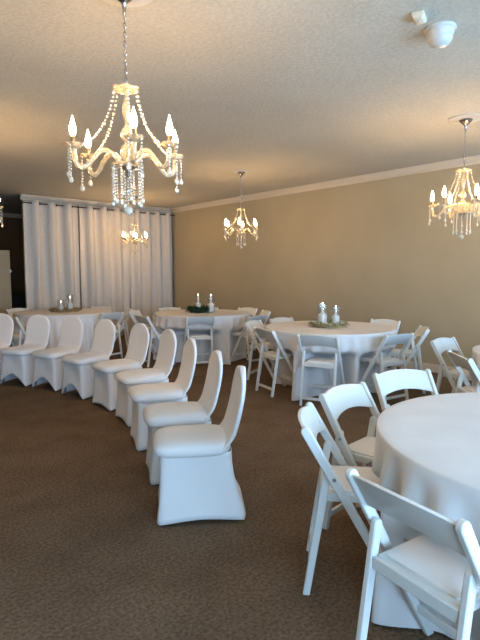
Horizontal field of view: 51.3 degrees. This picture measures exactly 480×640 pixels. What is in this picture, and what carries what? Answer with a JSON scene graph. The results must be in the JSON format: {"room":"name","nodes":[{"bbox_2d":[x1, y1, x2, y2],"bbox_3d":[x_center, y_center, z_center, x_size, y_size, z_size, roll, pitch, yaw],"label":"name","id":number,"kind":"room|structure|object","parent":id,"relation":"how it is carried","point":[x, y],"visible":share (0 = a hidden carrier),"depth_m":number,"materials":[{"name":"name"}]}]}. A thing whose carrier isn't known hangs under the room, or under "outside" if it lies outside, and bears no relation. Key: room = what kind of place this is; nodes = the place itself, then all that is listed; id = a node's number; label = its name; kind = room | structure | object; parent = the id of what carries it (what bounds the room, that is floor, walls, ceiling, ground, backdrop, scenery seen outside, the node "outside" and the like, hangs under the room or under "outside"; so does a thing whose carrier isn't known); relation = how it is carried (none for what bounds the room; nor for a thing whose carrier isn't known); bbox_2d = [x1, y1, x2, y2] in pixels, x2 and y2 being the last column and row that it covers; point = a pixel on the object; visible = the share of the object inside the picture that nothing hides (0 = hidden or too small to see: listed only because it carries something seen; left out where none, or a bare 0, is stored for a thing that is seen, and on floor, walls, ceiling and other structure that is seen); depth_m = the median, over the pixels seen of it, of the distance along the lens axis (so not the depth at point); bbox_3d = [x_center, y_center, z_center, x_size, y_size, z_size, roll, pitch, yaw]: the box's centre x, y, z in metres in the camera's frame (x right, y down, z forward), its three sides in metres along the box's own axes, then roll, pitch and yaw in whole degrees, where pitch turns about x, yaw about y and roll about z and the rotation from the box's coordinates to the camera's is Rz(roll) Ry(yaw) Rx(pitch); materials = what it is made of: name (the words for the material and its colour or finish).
{"room":"event hall","nodes":[
{"label":"event hall","id":0,"kind":"room"},
{"bbox_2d":[0,217,24,293],"bbox_3d":[-7.789,-1.169,11.821,9.830,2.970,0.150,-5,7,-41],"label":"wall","id":1,"kind":"structure","parent":0,"point":[11,234],"depth_m":13.26,"materials":[{"name":"brown paint"}]},
{"bbox_2d":[0,213,21,217],"bbox_3d":[-7.712,-2.592,11.596,9.830,0.095,0.085,-5,7,-41],"label":"trim","id":2,"kind":"structure","parent":1,"relation":"attached to","point":[2,214],"depth_m":13.08,"materials":[{"name":"beige paint"}]},
{"bbox_2d":[21,200,152,308],"bbox_3d":[-3.041,-1.113,11.240,3.430,2.970,0.200,-5,7,-41],"label":"wall","id":3,"kind":"structure","parent":0,"point":[21,200],"depth_m":10.65,"materials":[{"name":"beige paint"}]},
{"bbox_2d":[20,194,171,212],"bbox_3d":[-2.982,-2.531,10.967,3.520,0.095,0.085,-5,7,-41],"label":"trim","id":4,"kind":"structure","parent":3,"relation":"attached to","point":[22,196],"depth_m":10.66,"materials":[{"name":"beige paint"}]},
{"bbox_2d":[21,201,174,215],"bbox_3d":[-2.962,-2.404,10.921,3.541,0.080,0.199,-5,7,-41],"label":"curtain rod","id":5,"kind":"object","parent":3,"relation":"attached to","point":[22,201],"visible":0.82,"depth_m":10.49,"materials":[{"name":"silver metal"}]},
{"bbox_2d":[22,199,80,309],"bbox_3d":[-3.797,-0.967,10.208,1.133,2.835,0.152,-5,7,-41],"label":"curtain","id":6,"kind":"object","parent":5,"relation":"hanging from","point":[51,238],"visible":0.76,"depth_m":10.15,"materials":[{"name":"grey fabric"}]},
{"bbox_2d":[79,205,130,335],"bbox_3d":[-2.935,-1.039,10.962,1.159,2.835,0.165,-5,7,-41],"label":"curtain","id":7,"kind":"object","parent":5,"relation":"hanging from","point":[104,262],"visible":0.74,"depth_m":10.93,"materials":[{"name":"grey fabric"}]},
{"bbox_2d":[129,209,172,328],"bbox_3d":[-2.052,-1.113,11.727,1.178,2.835,0.150,-5,7,-41],"label":"curtain","id":8,"kind":"object","parent":5,"relation":"hanging from","point":[150,267],"visible":0.8,"depth_m":11.69,"materials":[{"name":"grey fabric"}]},
{"bbox_2d":[0,335,471,639],"bbox_3d":[-2.336,0.947,5.838,9.980,0.100,16.300,-5,7,-41],"label":"floor","id":9,"kind":"structure","parent":0,"point":[85,554],"depth_m":2.76,"materials":[{"name":"brown carpet"}]},
{"bbox_2d":[0,250,11,313],"bbox_3d":[-4.902,-0.419,9.707,0.360,1.880,0.990,4,7,37],"label":"divider panel","id":10,"kind":"object","parent":9,"relation":"on","point":[5,276],"visible":0.68,"depth_m":9.95,"materials":[{"name":"beige laminate"}]},
{"bbox_2d":[0,313,13,378],"bbox_3d":[-3.380,0.368,6.750,0.442,0.878,0.565,2,6,17],"label":"covered chair","id":11,"kind":"object","parent":9,"relation":"on","point":[6,322],"visible":0.62,"depth_m":6.89,"materials":[{"name":"white fabric"}]},
{"bbox_2d":[6,308,28,346],"bbox_3d":[-3.925,0.183,9.145,0.514,0.789,0.456,3,6,30],"label":"folding chair","id":12,"kind":"object","parent":9,"relation":"on","point":[9,312],"visible":0.25,"depth_m":9.14,"materials":[{"name":"white plastic"}]},
{"bbox_2d":[11,317,25,345],"bbox_3d":[-3.436,0.314,7.780,0.456,0.789,0.514,3,6,26],"label":"folding chair","id":13,"kind":"object","parent":9,"relation":"on","point":[17,336],"visible":0.34,"depth_m":7.57,"materials":[{"name":"white plastic"}]},
{"bbox_2d":[11,294,25,307],"bbox_3d":[-5.384,-0.087,11.114,1.260,0.950,0.565,-5,7,-41],"label":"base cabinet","id":14,"kind":"object","parent":9,"relation":"on","point":[18,300],"visible":0.14,"depth_m":11.14,"materials":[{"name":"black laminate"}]},
{"bbox_2d":[0,314,49,386],"bbox_3d":[-2.819,0.384,6.587,0.442,0.878,0.565,2,6,21],"label":"covered chair","id":15,"kind":"object","parent":9,"relation":"on","point":[17,361],"visible":0.85,"depth_m":6.44,"materials":[{"name":"white fabric"}]},
{"bbox_2d":[32,316,83,390],"bbox_3d":[-2.307,0.406,6.354,0.442,0.878,0.565,3,6,29],"label":"covered chair","id":16,"kind":"object","parent":9,"relation":"on","point":[48,365],"visible":0.7,"depth_m":6.22,"materials":[{"name":"white fabric"}]},
{"bbox_2d":[61,319,115,399],"bbox_3d":[-1.798,0.444,5.960,0.442,0.878,0.565,4,7,38],"label":"covered chair","id":17,"kind":"object","parent":9,"relation":"on","point":[78,374],"visible":0.71,"depth_m":5.84,"materials":[{"name":"white fabric"}]},
{"bbox_2d":[91,306,111,309],"bbox_3d":[-2.775,0.138,9.620,0.456,0.789,0.514,2,6,19],"label":"folding chair","id":18,"kind":"object","parent":9,"relation":"on","point":[95,307],"visible":0.11,"depth_m":9.79,"materials":[{"name":"white plastic"}]},
{"bbox_2d":[94,312,123,357],"bbox_3d":[-2.271,0.253,8.419,0.514,0.789,0.456,4,7,35],"label":"folding chair","id":19,"kind":"object","parent":9,"relation":"on","point":[115,315],"visible":0.41,"depth_m":8.39,"materials":[{"name":"white plastic"}]},
{"bbox_2d":[91,323,148,410],"bbox_3d":[-1.307,0.488,5.495,0.565,0.878,0.442,-5,7,-42],"label":"covered chair","id":20,"kind":"object","parent":9,"relation":"on","point":[105,384],"visible":0.64,"depth_m":5.40,"materials":[{"name":"white fabric"}]},
{"bbox_2d":[114,308,131,348],"bbox_3d":[-2.200,0.196,9.011,0.514,0.789,0.456,-2,6,-21],"label":"folding chair","id":21,"kind":"object","parent":9,"relation":"on","point":[123,326],"visible":0.59,"depth_m":8.89,"materials":[{"name":"white plastic"}]},
{"bbox_2d":[129,310,152,352],"bbox_3d":[-1.623,0.229,8.662,0.514,0.789,0.456,1,6,7],"label":"folding chair","id":22,"kind":"object","parent":9,"relation":"on","point":[133,312],"visible":0.3,"depth_m":8.57,"materials":[{"name":"white plastic"}]},
{"bbox_2d":[114,329,176,426],"bbox_3d":[-0.928,0.542,4.935,0.565,0.878,0.442,-3,6,-31],"label":"covered chair","id":23,"kind":"object","parent":9,"relation":"on","point":[163,366],"visible":0.58,"depth_m":4.86,"materials":[{"name":"white fabric"}]},
{"bbox_2d":[133,315,174,366],"bbox_3d":[-1.361,0.305,7.874,0.514,0.789,0.456,-4,7,-38],"label":"folding chair","id":24,"kind":"object","parent":9,"relation":"on","point":[139,319],"visible":0.61,"depth_m":7.64,"materials":[{"name":"white plastic"}]},
{"bbox_2d":[128,338,196,450],"bbox_3d":[-0.660,0.605,4.280,0.565,0.878,0.442,-2,6,-20],"label":"covered chair","id":25,"kind":"object","parent":9,"relation":"on","point":[142,396],"visible":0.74,"depth_m":4.15,"materials":[{"name":"white fabric"}]},
{"bbox_2d":[158,307,180,310],"bbox_3d":[-1.212,0.170,9.279,0.456,0.789,0.514,-4,7,-33],"label":"folding chair","id":26,"kind":"object","parent":9,"relation":"on","point":[165,308],"visible":0.13,"depth_m":9.43,"materials":[{"name":"white plastic"}]},
{"bbox_2d":[143,350,222,484],"bbox_3d":[-0.413,0.668,3.624,0.565,0.878,0.442,-1,6,-15],"label":"covered chair","id":27,"kind":"object","parent":9,"relation":"on","point":[158,416],"visible":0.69,"depth_m":3.50,"materials":[{"name":"white fabric"}]},
{"bbox_2d":[152,366,245,525],"bbox_3d":[-0.246,0.722,3.056,0.565,0.878,0.442,-1,6,-8],"label":"covered chair","id":28,"kind":"object","parent":9,"relation":"on","point":[198,481],"visible":1,"depth_m":2.89,"materials":[{"name":"white fabric"}]},
{"bbox_2d":[183,316,214,363],"bbox_3d":[-0.643,0.318,7.734,0.456,0.789,0.514,-1,6,-15],"label":"folding chair","id":29,"kind":"object","parent":9,"relation":"on","point":[193,320],"visible":0.77,"depth_m":7.58,"materials":[{"name":"white plastic"}]},
{"bbox_2d":[238,307,257,349],"bbox_3d":[0.007,0.174,9.233,0.456,0.789,0.514,5,7,41],"label":"folding chair","id":30,"kind":"object","parent":9,"relation":"on","point":[252,311],"visible":0.18,"depth_m":9.30,"materials":[{"name":"white plastic"}]},
{"bbox_2d":[231,315,268,361],"bbox_3d":[0.143,0.300,7.922,0.514,0.789,0.456,5,8,45],"label":"folding chair","id":31,"kind":"object","parent":9,"relation":"on","point":[244,333],"visible":0.56,"depth_m":7.77,"materials":[{"name":"white plastic"}]},
{"bbox_2d":[246,310,270,353],"bbox_3d":[0.249,0.228,8.677,0.514,0.789,0.456,-1,6,-13],"label":"folding chair","id":32,"kind":"object","parent":9,"relation":"on","point":[263,312],"visible":0.2,"depth_m":8.66,"materials":[{"name":"white plastic"}]},
{"bbox_2d":[245,320,276,383],"bbox_3d":[0.367,0.410,6.778,0.514,0.789,0.456,3,6,28],"label":"folding chair","id":33,"kind":"object","parent":9,"relation":"on","point":[250,325],"visible":0.63,"depth_m":6.68,"materials":[{"name":"white plastic"}]},
{"bbox_2d":[253,327,292,396],"bbox_3d":[0.466,0.481,6.041,0.514,0.789,0.456,-3,6,-28],"label":"folding chair","id":34,"kind":"object","parent":9,"relation":"on","point":[280,353],"visible":0.84,"depth_m":5.92,"materials":[{"name":"white plastic"}]},
{"bbox_2d":[269,317,293,369],"bbox_3d":[0.732,0.372,7.177,0.456,0.789,0.514,-4,7,-39],"label":"folding chair","id":35,"kind":"object","parent":9,"relation":"on","point":[279,319],"visible":0.19,"depth_m":7.30,"materials":[{"name":"white plastic"}]},
{"bbox_2d":[297,334,344,405],"bbox_3d":[0.911,0.531,5.520,0.456,0.789,0.514,3,6,25],"label":"folding chair","id":36,"kind":"object","parent":9,"relation":"on","point":[303,340],"visible":0.87,"depth_m":5.38,"materials":[{"name":"white plastic"}]},
{"bbox_2d":[298,402,379,594],"bbox_3d":[0.528,0.833,2.367,0.514,0.789,0.456,1,6,10],"label":"folding chair","id":37,"kind":"object","parent":9,"relation":"on","point":[332,484],"visible":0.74,"depth_m":2.23,"materials":[{"name":"white plastic"}]},
{"bbox_2d":[319,382,379,529],"bbox_3d":[0.753,0.792,2.792,0.514,0.789,0.456,5,8,44],"label":"folding chair","id":38,"kind":"object","parent":9,"relation":"on","point":[337,399],"visible":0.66,"depth_m":2.82,"materials":[{"name":"white plastic"}]},
{"bbox_2d":[370,319,400,370],"bbox_3d":[1.894,0.397,6.913,0.456,0.789,0.514,5,8,45],"label":"folding chair","id":39,"kind":"object","parent":9,"relation":"on","point":[393,323],"visible":0.19,"depth_m":6.99,"materials":[{"name":"white plastic"}]},
{"bbox_2d":[359,333,413,402],"bbox_3d":[1.610,0.521,5.624,0.456,0.789,0.514,-4,7,-33],"label":"folding chair","id":40,"kind":"object","parent":9,"relation":"on","point":[378,358],"visible":0.84,"depth_m":5.50,"materials":[{"name":"white plastic"}]},
{"bbox_2d":[372,369,437,411],"bbox_3d":[1.166,0.751,3.223,0.456,0.789,0.514,-2,6,-19],"label":"folding chair","id":41,"kind":"object","parent":9,"relation":"on","point":[386,382],"visible":0.33,"depth_m":3.38,"materials":[{"name":"white plastic"}]},
{"bbox_2d":[387,325,429,393],"bbox_3d":[2.031,0.470,6.149,0.514,0.789,0.456,1,6,9],"label":"folding chair","id":42,"kind":"object","parent":9,"relation":"on","point":[422,331],"visible":0.65,"depth_m":6.00,"materials":[{"name":"white plastic"}]},
{"bbox_2d":[345,467,479,639],"bbox_3d":[0.670,0.900,1.676,0.514,0.789,0.456,-3,6,-32],"label":"folding chair","id":43,"kind":"object","parent":9,"relation":"on","point":[439,567],"visible":1,"depth_m":1.61,"materials":[{"name":"white plastic"}]},
{"bbox_2d":[430,337,471,393],"bbox_3d":[2.177,0.590,4.899,0.456,0.789,0.514,-5,7,-41],"label":"folding chair","id":44,"kind":"object","parent":9,"relation":"on","point":[439,345],"visible":0.46,"depth_m":4.88,"materials":[{"name":"white plastic"}]},
{"bbox_2d":[447,350,479,392],"bbox_3d":[2.004,0.665,4.117,0.514,0.789,0.456,0,5,2],"label":"folding chair","id":45,"kind":"object","parent":9,"relation":"on","point":[458,361],"visible":0.64,"depth_m":4.13,"materials":[{"name":"white plastic"}]},
{"bbox_2d":[0,0,479,213],"bbox_3d":[-2.336,-2.119,5.544,9.980,0.120,16.300,-5,7,-41],"label":"ceiling","id":46,"kind":"structure","parent":0,"point":[286,93],"depth_m":4.21,"materials":[{"name":"white paint"}]},
{"bbox_2d":[63,0,183,214],"bbox_3d":[-0.625,-1.190,2.774,0.680,1.201,0.558,2,6,22],"label":"chandelier","id":47,"kind":"object","parent":46,"relation":"hanging from","point":[130,157],"visible":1,"depth_m":2.73,"materials":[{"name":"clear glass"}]},
{"bbox_2d":[121,195,147,253],"bbox_3d":[-2.121,-1.911,10.077,0.590,1.161,0.521,-4,7,-36],"label":"chandelier","id":48,"kind":"object","parent":46,"relation":"hanging from","point":[135,240],"visible":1,"depth_m":10.05,"materials":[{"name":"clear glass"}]},
{"bbox_2d":[223,170,258,247],"bbox_3d":[0.015,-1.675,7.625,0.590,1.161,0.521,4,7,36],"label":"chandelier","id":49,"kind":"object","parent":46,"relation":"hanging from","point":[241,231],"visible":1,"depth_m":7.59,"materials":[{"name":"clear glass"}]},
{"bbox_2d":[411,10,426,24],"bbox_3d":[1.066,-1.791,2.975,0.070,0.043,0.125,3,6,29],"label":"ceiling sensor","id":50,"kind":"object","parent":46,"relation":"attached to","point":[419,17],"visible":1,"depth_m":2.94,"materials":[{"name":"beige plastic"}]},
{"bbox_2d":[424,21,456,48],"bbox_3d":[1.254,-1.770,3.135,0.190,0.116,0.190,-5,7,-41],"label":"smoke detector","id":51,"kind":"object","parent":46,"relation":"attached to","point":[439,35],"visible":1,"depth_m":3.08,"materials":[{"name":"grey plastic"}]},
{"bbox_2d":[427,113,479,238],"bbox_3d":[2.244,-1.411,5.022,0.682,1.191,0.601,-3,6,-31],"label":"chandelier","id":52,"kind":"object","parent":46,"relation":"hanging from","point":[462,208],"visible":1,"depth_m":4.99,"materials":[{"name":"clear glass"}]},
{"bbox_2d":[171,164,479,368],"bbox_3d":[1.373,-0.889,8.901,0.150,2.970,16.300,-5,7,-41],"label":"wall","id":53,"kind":"structure","parent":0,"point":[369,250],"depth_m":8.23,"materials":[{"name":"beige paint"}]},
{"bbox_2d":[170,155,479,212],"bbox_3d":[2.489,-2.180,7.308,0.085,0.095,12.630,-5,7,-41],"label":"trim","id":54,"kind":"structure","parent":53,"relation":"attached to","point":[471,160],"depth_m":8.14,"materials":[{"name":"beige paint"}]},
{"bbox_2d":[249,338,455,372],"bbox_3d":[2.485,0.666,7.638,0.016,0.115,12.720,-5,7,-41],"label":"baseboard","id":55,"kind":"structure","parent":53,"relation":"attached to","point":[434,368],"depth_m":7.35,"materials":[{"name":"beige paint"}]},
{"bbox_3d":[-3.045,0.234,8.664,1.584,0.755,1.584,-5,7,-41],"label":"round table","id":56,"kind":"object","parent":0,"visible":0},
{"bbox_2d":[11,308,111,352],"bbox_3d":[-3.048,0.234,8.643,1.660,0.760,1.674,-5,7,-41],"label":"tablecloth","id":57,"kind":"object","parent":56,"relation":"on","point":[89,317],"visible":0.4,"depth_m":8.09,"materials":[{"name":"white fabric"}]},
{"bbox_2d":[49,307,81,311],"bbox_3d":[-3.010,-0.184,8.627,0.582,0.072,0.577,-5,7,-41],"label":"wreath","id":58,"kind":"object","parent":57,"relation":"on","point":[66,309],"visible":0.91,"depth_m":8.46,"materials":[{"name":"green plant"}]},
{"bbox_3d":[-2.925,-0.293,8.613,0.110,0.290,0.110,-5,7,-41],"label":"glass","id":59,"kind":"object","parent":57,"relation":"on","visible":0},
{"bbox_2d":[67,302,72,308],"bbox_3d":[-2.925,-0.232,8.619,0.095,0.142,0.090,-5,7,-41],"label":"candle stand","id":60,"kind":"object","parent":59,"relation":"in","point":[70,304],"visible":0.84,"depth_m":8.59,"materials":[{"name":"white glass"}]},
{"bbox_3d":[-0.642,0.254,8.453,1.584,0.755,1.584,-1,6,-13],"label":"round table","id":61,"kind":"object","parent":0,"visible":0},
{"bbox_2d":[152,309,249,363],"bbox_3d":[-0.632,0.252,8.451,1.642,0.760,1.638,-5,7,-41],"label":"tablecloth","id":62,"kind":"object","parent":61,"relation":"on","point":[227,322],"visible":0.61,"depth_m":7.94,"materials":[{"name":"white fabric"}]},
{"bbox_2d":[186,304,208,312],"bbox_3d":[-0.704,-0.193,8.404,0.434,0.132,0.456,-5,7,-41],"label":"wreath","id":63,"kind":"object","parent":62,"relation":"on","point":[203,309],"visible":0.98,"depth_m":8.30,"materials":[{"name":"green plant"}]},
{"bbox_3d":[-0.492,-0.251,8.435,0.136,0.240,0.136,-5,7,-41],"label":"glass","id":64,"kind":"object","parent":62,"relation":"on","visible":0},
{"bbox_2d":[207,303,213,311],"bbox_3d":[-0.492,-0.217,8.438,0.117,0.147,0.111,-5,7,-41],"label":"candle stand","id":65,"kind":"object","parent":64,"relation":"in","point":[211,305],"visible":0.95,"depth_m":8.39,"materials":[{"name":"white glass"}]},
{"bbox_3d":[1.109,0.464,6.266,1.584,0.755,1.584,-5,8,-44],"label":"round table","id":66,"kind":"object","parent":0,"visible":0},
{"bbox_2d":[265,321,396,400],"bbox_3d":[1.093,0.463,6.258,1.649,0.760,1.625,-5,7,-41],"label":"tablecloth","id":67,"kind":"object","parent":66,"relation":"on","point":[357,339],"visible":0.7,"depth_m":5.73,"materials":[{"name":"white fabric"}]},
{"bbox_2d":[308,319,349,327],"bbox_3d":[1.111,0.040,6.223,0.519,0.085,0.532,-5,7,-41],"label":"wreath","id":68,"kind":"object","parent":67,"relation":"on","point":[315,323],"visible":0.8,"depth_m":6.08,"materials":[{"name":"green plant"}]},
{"bbox_3d":[1.024,-0.060,6.215,0.132,0.285,0.132,-5,7,-41],"label":"glass","id":69,"kind":"object","parent":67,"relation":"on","visible":0},
{"bbox_2d":[318,312,326,324],"bbox_3d":[1.024,-0.012,6.220,0.114,0.162,0.108,-5,7,-41],"label":"candle stand","id":70,"kind":"object","parent":69,"relation":"in","point":[322,317],"visible":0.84,"depth_m":6.18,"materials":[{"name":"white glass"}]},
{"bbox_3d":[1.194,-0.037,6.238,0.114,0.235,0.114,-5,7,-41],"label":"glass","id":71,"kind":"object","parent":67,"relation":"on","visible":0},
{"bbox_2d":[332,314,338,322],"bbox_3d":[1.194,-0.002,6.241,0.098,0.137,0.093,-5,7,-41],"label":"candle stand","id":72,"kind":"object","parent":71,"relation":"in","point":[335,318],"visible":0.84,"depth_m":6.20,"materials":[{"name":"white glass"}]},
{"bbox_3d":[1.387,0.866,2.083,1.584,0.755,1.584,1,6,15],"label":"round table","id":73,"kind":"object","parent":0,"visible":0},
{"bbox_2d":[371,392,479,639],"bbox_3d":[1.410,0.864,2.077,1.665,0.760,1.662,-5,7,-41],"label":"tablecloth","id":74,"kind":"object","parent":73,"relation":"on","point":[427,450],"visible":0.66,"depth_m":2.00,"materials":[{"name":"white fabric"}]},
{"bbox_3d":[2.800,0.666,4.163,1.584,0.755,1.584,-2,6,-16],"label":"round table","id":75,"kind":"object","parent":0,"visible":0},
{"bbox_2d":[469,345,479,385],"bbox_3d":[2.818,0.665,4.150,1.689,0.760,1.674,-5,7,-41],"label":"tablecloth","id":76,"kind":"object","parent":75,"relation":"on","point":[476,349],"visible":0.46,"depth_m":4.34,"materials":[{"name":"white fabric"}]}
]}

